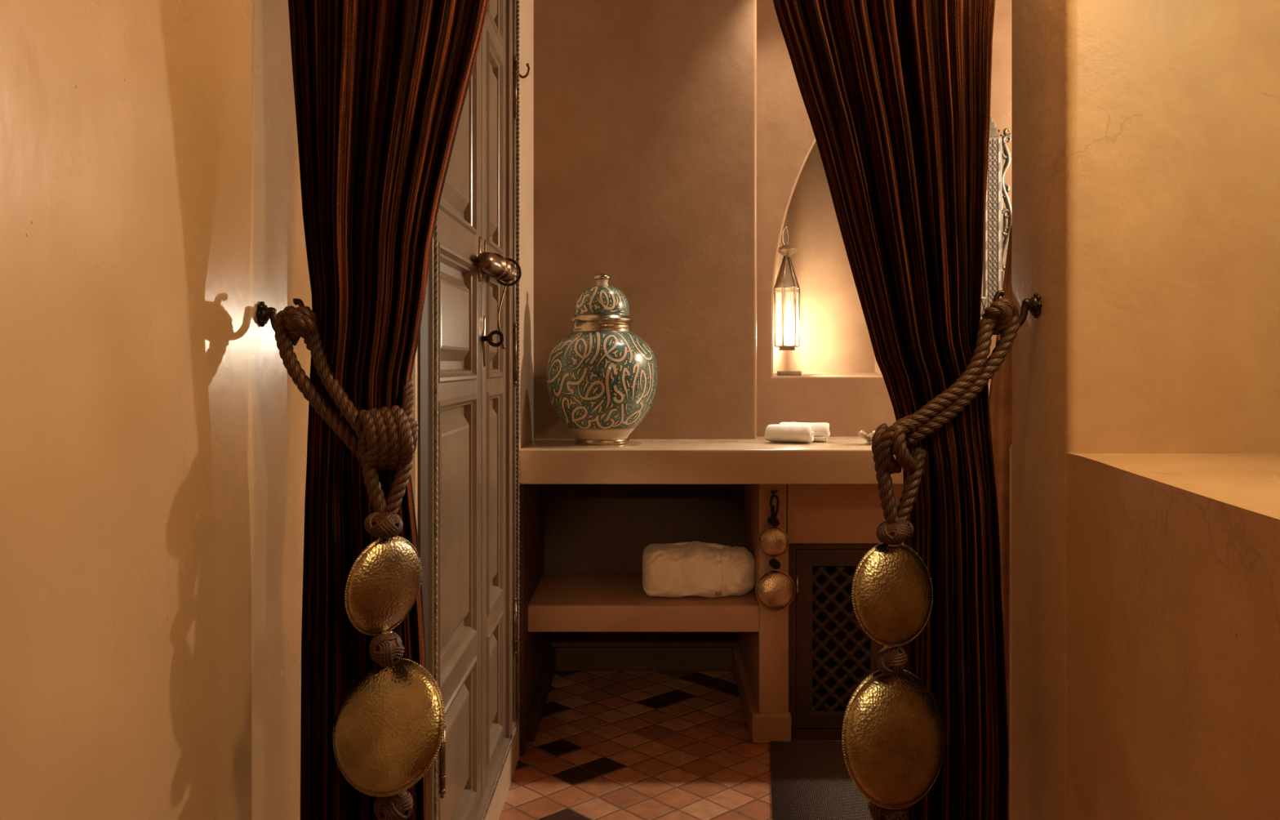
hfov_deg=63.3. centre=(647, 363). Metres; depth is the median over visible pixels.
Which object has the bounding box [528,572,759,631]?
shelf
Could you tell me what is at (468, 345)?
door
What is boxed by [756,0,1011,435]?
wall
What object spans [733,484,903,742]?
wall
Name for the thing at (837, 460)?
countertop
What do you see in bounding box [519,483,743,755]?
wall
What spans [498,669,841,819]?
floor
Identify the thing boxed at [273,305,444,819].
tieback
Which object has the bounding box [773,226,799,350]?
hanging lantern
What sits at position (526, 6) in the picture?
wall
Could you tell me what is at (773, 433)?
rolled towel
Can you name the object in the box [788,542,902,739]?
base cabinet
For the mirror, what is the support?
attached to the wall at (842, 384)
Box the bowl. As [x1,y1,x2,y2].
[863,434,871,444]
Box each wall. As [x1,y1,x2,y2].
[0,0,311,819]
[410,0,533,819]
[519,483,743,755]
[533,0,756,439]
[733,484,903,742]
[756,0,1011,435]
[1009,0,1279,819]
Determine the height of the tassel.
0.342 m
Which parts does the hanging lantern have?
bulb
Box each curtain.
[288,0,488,819]
[773,0,1008,819]
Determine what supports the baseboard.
attached to the wall at (563, 527)
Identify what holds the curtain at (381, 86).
hanging from the curtain rod
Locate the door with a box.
[417,0,521,819]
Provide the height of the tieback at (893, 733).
0.630 m
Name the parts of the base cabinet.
door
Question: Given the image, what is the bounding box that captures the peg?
[770,488,777,493]
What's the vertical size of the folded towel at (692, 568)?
0.159 m
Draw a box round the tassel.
[755,493,795,610]
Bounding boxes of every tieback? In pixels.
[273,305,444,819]
[841,297,1019,819]
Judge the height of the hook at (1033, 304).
0.052 m
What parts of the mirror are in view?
glass, frame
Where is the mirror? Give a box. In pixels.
[980,116,1011,319]
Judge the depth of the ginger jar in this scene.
3.07 m
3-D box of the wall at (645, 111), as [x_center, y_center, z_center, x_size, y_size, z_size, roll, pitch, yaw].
[-0.009,-0.588,3.488,0.723,1.664,0.264,0,0,0]
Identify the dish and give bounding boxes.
[855,429,875,444]
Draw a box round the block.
[777,370,801,375]
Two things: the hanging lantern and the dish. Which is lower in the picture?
the dish
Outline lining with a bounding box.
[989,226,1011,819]
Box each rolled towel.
[764,424,813,442]
[778,422,830,441]
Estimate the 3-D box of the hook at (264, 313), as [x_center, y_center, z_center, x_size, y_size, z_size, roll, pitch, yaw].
[-0.457,-0.056,1.299,0.058,0.052,0.032,0,0,0]
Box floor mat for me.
[769,738,873,819]
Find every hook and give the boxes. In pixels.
[256,297,304,331]
[519,62,529,78]
[992,289,1041,327]
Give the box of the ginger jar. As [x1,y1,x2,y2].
[546,273,657,444]
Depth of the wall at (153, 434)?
1.00 m
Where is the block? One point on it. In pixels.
(779, 372)
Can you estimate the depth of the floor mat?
2.76 m
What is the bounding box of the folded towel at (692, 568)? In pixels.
[642,540,755,597]
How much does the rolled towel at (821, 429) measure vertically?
0.059 m
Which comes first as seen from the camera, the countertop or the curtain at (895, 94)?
the curtain at (895, 94)
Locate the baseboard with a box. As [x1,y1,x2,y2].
[528,645,733,741]
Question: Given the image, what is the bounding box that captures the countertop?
[519,436,903,484]
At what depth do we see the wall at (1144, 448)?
1.20 m
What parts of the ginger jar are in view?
lid, knob, knob stem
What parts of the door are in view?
casing, panel, panel, panel, panel, panel, panel, panel, panel, panel, hanging cord, hinge rod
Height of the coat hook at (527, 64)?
0.043 m
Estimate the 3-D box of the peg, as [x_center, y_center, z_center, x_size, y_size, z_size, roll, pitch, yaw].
[0.374,0.380,3.081,0.016,0.018,0.039,0,0,-13]

